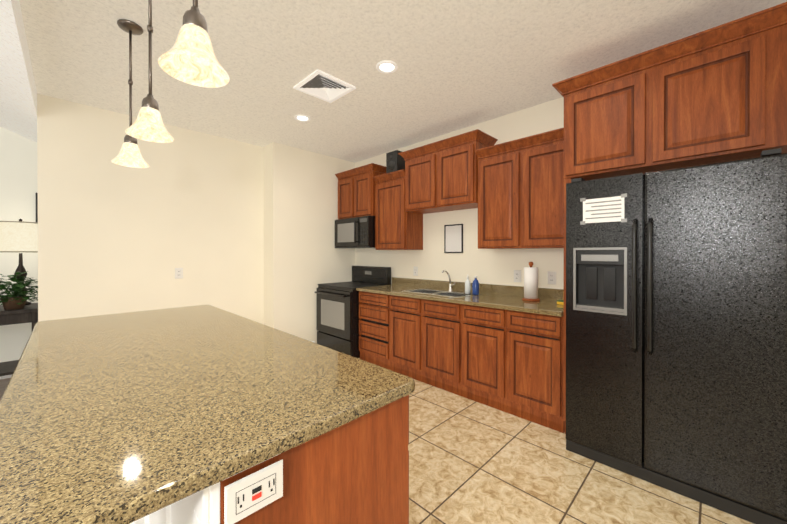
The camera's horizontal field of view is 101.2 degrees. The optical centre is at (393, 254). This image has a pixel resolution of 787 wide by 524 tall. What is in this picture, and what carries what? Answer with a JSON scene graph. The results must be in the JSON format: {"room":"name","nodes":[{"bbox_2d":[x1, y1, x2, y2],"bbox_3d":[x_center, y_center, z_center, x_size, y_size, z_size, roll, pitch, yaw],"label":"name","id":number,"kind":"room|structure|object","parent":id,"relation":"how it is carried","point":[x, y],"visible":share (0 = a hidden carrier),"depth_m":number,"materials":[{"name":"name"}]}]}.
{"room":"kitchen","nodes":[
{"label":"kitchen","id":0,"kind":"room"},
{"bbox_2d":[0,378,10,399],"bbox_3d":[-1.347,1.336,-0.117,9.000,0.060,8.500,0,0,45],"label":"floor","id":1,"kind":"structure","parent":0,"point":[4,383],"depth_m":3.20,"materials":[{"name":"brown wood"}]},
{"bbox_2d":[0,303,37,375],"bbox_3d":[-3.965,0.900,2.816,0.550,0.790,1.280,0,0,45],"label":"console table","id":2,"kind":"object","parent":1,"relation":"on","point":[27,313],"visible":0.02,"depth_m":3.00,"materials":[{"name":"brown wood"}]},
{"bbox_2d":[0,271,37,309],"bbox_3d":[-3.544,0.330,3.024,0.407,0.347,0.420,0,0,45],"label":"plant","id":3,"kind":"object","parent":2,"relation":"on","point":[14,299],"visible":0.92,"depth_m":3.00,"materials":[{"name":"green plant"}]},
{"bbox_2d":[0,219,37,304],"bbox_3d":[-3.765,0.067,3.263,0.333,0.870,0.333,0,0,45],"label":"table lamp","id":4,"kind":"object","parent":2,"relation":"on","point":[20,235],"visible":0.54,"depth_m":3.17,"materials":[{"name":"beige fabric"}]},
{"bbox_2d":[0,0,36,142],"bbox_3d":[-1.383,-2.389,-0.167,9.000,2.392,8.399,0,0,45],"label":"ceiling","id":5,"kind":"structure","parent":0,"point":[18,103],"depth_m":2.27,"materials":[{"name":"white paint"}]},
{"bbox_2d":[0,127,37,362],"bbox_3d":[-4.542,-1.306,2.971,0.100,5.200,8.399,0,0,45],"label":"wall","id":6,"kind":"structure","parent":0,"point":[18,175],"depth_m":3.44,"materials":[{"name":"paint"}]},
{"bbox_2d":[0,375,11,378],"bbox_3d":[-4.466,1.239,2.975,0.014,0.110,8.298,0,0,45],"label":"baseboard","id":7,"kind":"structure","parent":6,"relation":"attached to","point":[5,377],"depth_m":3.38,"materials":[{"name":"white wood"}]},
{"bbox_2d":[36,193,37,222],"bbox_3d":[-3.600,-0.444,3.823,0.040,0.470,0.850,0,0,45],"label":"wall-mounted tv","id":8,"kind":"object","parent":6,"relation":"attached to","point":[37,207],"visible":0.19,"depth_m":3.52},
{"bbox_2d":[37,94,354,342],"bbox_3d":[-1.894,-0.212,3.941,0.400,3.005,3.299,0,0,45],"label":"wall","id":9,"kind":"structure","parent":0,"point":[245,230],"depth_m":3.59,"materials":[{"name":"paint"}]},
{"bbox_2d":[175,268,182,278],"bbox_3d":[-2.369,0.202,3.569,0.008,0.118,0.075,0,0,45],"label":"electrical outlet","id":10,"kind":"object","parent":9,"relation":"attached to","point":[178,273],"visible":1,"depth_m":3.57,"materials":[{"name":"white plastic"}]},
{"bbox_2d":[335,163,385,218],"bbox_3d":[-0.413,-0.837,4.506,0.813,0.650,0.405,0,0,45],"label":"upper cabinet","id":11,"kind":"object","parent":9,"relation":"attached to","point":[356,191],"visible":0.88,"depth_m":4.33,"materials":[{"name":"brown wood"}]},
{"bbox_2d":[335,216,374,248],"bbox_3d":[-0.455,-0.302,4.507,0.755,0.410,0.462,0,0,45],"label":"microwave","id":12,"kind":"object","parent":11,"relation":"attached to","point":[356,233],"visible":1,"depth_m":4.27,"materials":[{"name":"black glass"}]},
{"bbox_2d":[19,0,785,162],"bbox_3d":[-0.332,-1.559,2.457,4.700,0.300,3.400,0,0,45],"label":"ceiling","id":13,"kind":"structure","parent":0,"point":[461,64],"depth_m":2.28,"materials":[{"name":"white paint"}]},
{"bbox_2d":[111,19,149,167],"bbox_3d":[-1.617,-0.982,1.988,0.186,0.846,0.186,0,0,45],"label":"pendant light","id":14,"kind":"object","parent":13,"relation":"hanging from","point":[129,155],"visible":0.92,"depth_m":1.98,"materials":[{"name":"white glass"}]},
{"bbox_2d":[125,0,173,142],"bbox_3d":[-1.142,-0.980,1.516,0.186,0.846,0.186,0,0,45],"label":"pendant light","id":15,"kind":"object","parent":13,"relation":"hanging from","point":[148,125],"visible":1,"depth_m":1.51,"materials":[{"name":"white glass"}]},
{"bbox_2d":[158,0,229,87],"bbox_3d":[-0.602,-0.978,0.980,0.186,0.846,0.186,0,0,45],"label":"pendant light","id":16,"kind":"object","parent":13,"relation":"hanging from","point":[189,57],"visible":1,"depth_m":0.97,"materials":[{"name":"white glass"}]},
{"bbox_2d":[294,115,309,121],"bbox_3d":[-0.937,-1.406,3.325,0.160,0.009,0.160,0,0,45],"label":"recessed light","id":17,"kind":"object","parent":13,"relation":"in","point":[303,118],"visible":1,"depth_m":3.32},
{"bbox_2d":[293,69,355,102],"bbox_3d":[-0.577,-1.400,2.708,0.370,0.017,0.370,0,0,45],"label":"ceiling vent","id":18,"kind":"object","parent":13,"relation":"in","point":[319,84],"visible":1,"depth_m":2.70,"materials":[{"name":"white metal"}]},
{"bbox_2d":[376,61,397,72],"bbox_3d":[-0.049,-1.403,2.416,0.160,0.009,0.160,0,0,45],"label":"recessed light","id":19,"kind":"object","parent":13,"relation":"in","point":[385,67],"visible":1,"depth_m":2.41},
{"bbox_2d":[355,97,563,288],"bbox_3d":[0.457,-0.212,4.003,5.750,3.005,0.100,0,0,45],"label":"wall","id":20,"kind":"structure","parent":0,"point":[431,260],"depth_m":3.50,"materials":[{"name":"paint"}]},
{"bbox_2d":[372,169,422,249],"bbox_3d":[0.047,-0.533,4.083,0.546,0.936,0.360,0,0,45],"label":"upper cabinet","id":21,"kind":"object","parent":20,"relation":"attached to","point":[397,227],"visible":0.83,"depth_m":3.94,"materials":[{"name":"brown wood"}]},
{"bbox_2d":[386,150,404,172],"bbox_3d":[0.046,-1.143,4.083,0.190,0.284,0.200,0,0,45],"label":"speaker","id":22,"kind":"object","parent":21,"relation":"on","point":[395,160],"visible":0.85,"depth_m":4.00},
{"bbox_2d":[413,266,417,275],"bbox_3d":[0.280,0.205,4.103,0.075,0.118,0.008,0,0,45],"label":"electrical outlet","id":23,"kind":"object","parent":20,"relation":"attached to","point":[415,270],"visible":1,"depth_m":4.10,"materials":[{"name":"white plastic"}]},
{"bbox_2d":[398,129,497,213],"bbox_3d":[0.562,-0.848,3.549,1.044,0.680,0.390,0,0,45],"label":"upper cabinet","id":24,"kind":"object","parent":20,"relation":"attached to","point":[441,175],"visible":0.96,"depth_m":3.38,"materials":[{"name":"brown wood"}]},
{"bbox_2d":[444,224,462,252],"bbox_3d":[0.686,-0.186,3.691,0.245,0.325,0.018,0,0,45],"label":"picture frame","id":25,"kind":"object","parent":20,"relation":"attached to","point":[453,238],"visible":0.96,"depth_m":3.69,"materials":[{"name":"paper"}]},
{"bbox_2d":[514,270,520,281],"bbox_3d":[1.217,0.209,3.174,0.075,0.118,0.008,0,0,45],"label":"electrical outlet","id":26,"kind":"object","parent":20,"relation":"attached to","point":[517,275],"visible":1,"depth_m":3.17,"materials":[{"name":"white plastic"}]},
{"bbox_2d":[475,128,563,248],"bbox_3d":[1.212,-0.533,2.927,0.864,0.946,0.360,0,0,45],"label":"upper cabinet","id":27,"kind":"object","parent":20,"relation":"attached to","point":[521,193],"visible":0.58,"depth_m":2.82,"materials":[{"name":"brown wood"}]},
{"bbox_2d":[548,271,555,284],"bbox_3d":[1.444,0.209,2.948,0.075,0.118,0.008,0,0,45],"label":"electrical outlet","id":28,"kind":"object","parent":20,"relation":"attached to","point":[551,277],"visible":1,"depth_m":2.95,"materials":[{"name":"white plastic"}]},
{"bbox_2d":[358,358,753,523],"bbox_3d":[-0.309,1.326,2.491,4.700,0.060,3.335,0,0,45],"label":"floor","id":29,"kind":"structure","parent":0,"point":[472,462],"depth_m":1.86,"materials":[{"name":"beige tile"}]},
{"bbox_2d":[130,395,408,523],"bbox_3d":[-0.848,0.852,1.485,1.990,0.896,0.573,0,0,45],"label":"kitchen island","id":30,"kind":"object","parent":29,"relation":"on","point":[355,471],"visible":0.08,"depth_m":0.80,"materials":[{"name":"brown wood"}]},
{"bbox_2d":[0,305,414,523],"bbox_3d":[-0.953,0.388,1.379,2.048,0.034,0.865,0,0,45],"label":"island countertop","id":31,"kind":"structure","parent":30,"relation":"on","point":[125,418],"depth_m":0.80,"materials":[{"name":"stone"}]},
{"bbox_2d":[224,459,282,523],"bbox_3d":[-0.271,0.468,0.637,0.008,0.077,0.115,0,0,45],"label":"outlet","id":32,"kind":"object","parent":30,"relation":"attached to","point":[246,496],"visible":1,"depth_m":0.63,"materials":[{"name":"white plastic"}]},
{"bbox_2d":[315,266,390,357],"bbox_3d":[-0.568,0.726,4.382,0.766,1.125,0.752,0,0,45],"label":"stove","id":33,"kind":"object","parent":29,"relation":"on","point":[338,316],"visible":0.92,"depth_m":4.15,"materials":[{"name":"black metal"}]},
{"bbox_2d":[359,291,386,368],"bbox_3d":[-0.024,0.863,3.984,0.556,0.856,0.608,0,0,45],"label":"base cabinet","id":34,"kind":"object","parent":29,"relation":"on","point":[372,306],"depth_m":3.78,"materials":[{"name":"brown wood"}]},
{"bbox_2d":[356,277,563,316],"bbox_3d":[0.594,0.370,3.349,2.326,0.131,0.636,0,0,45],"label":"countertop","id":35,"kind":"structure","parent":34,"relation":"on","point":[507,297],"depth_m":3.15,"materials":[{"name":"stone"}]},
{"bbox_2d":[403,288,472,297],"bbox_3d":[0.486,0.490,3.474,0.768,0.177,0.383,0,0,45],"label":"sink","id":36,"kind":"object","parent":35,"relation":"in","point":[442,293],"visible":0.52,"depth_m":3.53,"materials":[{"name":"silver metal"}]},
{"bbox_2d":[442,270,455,290],"bbox_3d":[0.617,0.283,3.562,0.117,0.241,0.184,0,0,45],"label":"faucet","id":37,"kind":"object","parent":35,"relation":"on","point":[450,286],"visible":1,"depth_m":3.61,"materials":[{"name":"silver metal"}]},
{"bbox_2d":[465,275,470,293],"bbox_3d":[0.774,0.304,3.367,0.058,0.200,0.060,0,0,45],"label":"soap bottle","id":38,"kind":"object","parent":35,"relation":"on","point":[467,286],"visible":1,"depth_m":3.34,"materials":[{"name":"white plastic"}]},
{"bbox_2d":[472,276,478,294],"bbox_3d":[0.835,0.309,3.279,0.064,0.190,0.066,0,0,45],"label":"soap bottle","id":39,"kind":"object","parent":35,"relation":"on","point":[475,287],"visible":1,"depth_m":3.25,"materials":[{"name":"blue plastic"}]},
{"bbox_2d":[522,262,539,301],"bbox_3d":[1.229,0.232,2.888,0.150,0.348,0.150,0,0,45],"label":"paper towel","id":40,"kind":"object","parent":35,"relation":"on","point":[531,283],"visible":1,"depth_m":2.84,"materials":[{"name":"white paper"}]},
{"bbox_2d":[387,295,418,380],"bbox_3d":[0.324,0.864,3.639,0.504,0.856,0.608,0,0,45],"label":"base cabinet","id":41,"kind":"object","parent":29,"relation":"on","point":[402,312],"depth_m":3.44,"materials":[{"name":"brown wood"}]},
{"bbox_2d":[419,299,454,393],"bbox_3d":[0.654,0.865,3.311,0.506,0.856,0.608,0,0,45],"label":"base cabinet","id":42,"kind":"object","parent":29,"relation":"on","point":[436,318],"depth_m":3.12,"materials":[{"name":"brown wood"}]},
{"bbox_2d":[455,303,498,409],"bbox_3d":[0.972,0.867,2.996,0.470,0.856,0.608,0,0,45],"label":"base cabinet","id":43,"kind":"object","parent":29,"relation":"on","point":[476,327],"depth_m":2.82,"materials":[{"name":"brown wood"}]},
{"bbox_2d":[499,309,564,432],"bbox_3d":[1.270,0.868,2.700,0.450,0.856,0.608,0,0,45],"label":"base cabinet","id":44,"kind":"object","parent":29,"relation":"on","point":[508,361],"depth_m":2.48,"materials":[{"name":"brown wood"}]},
{"bbox_2d":[552,2,786,433],"bbox_3d":[1.761,0.037,2.166,1.100,2.520,0.670,0,0,45],"label":"tall cabinet","id":45,"kind":"object","parent":29,"relation":"on","point":[716,94],"visible":0.75,"depth_m":1.85,"materials":[{"name":"brown wood"}]},
{"bbox_2d":[566,148,786,523],"bbox_3d":[1.726,0.399,2.058,0.950,1.797,0.818,0,0,45],"label":"fridge","id":46,"kind":"object","parent":29,"relation":"on","point":[676,330],"visible":1,"depth_m":1.73,"materials":[{"name":"black metal"}]}
]}

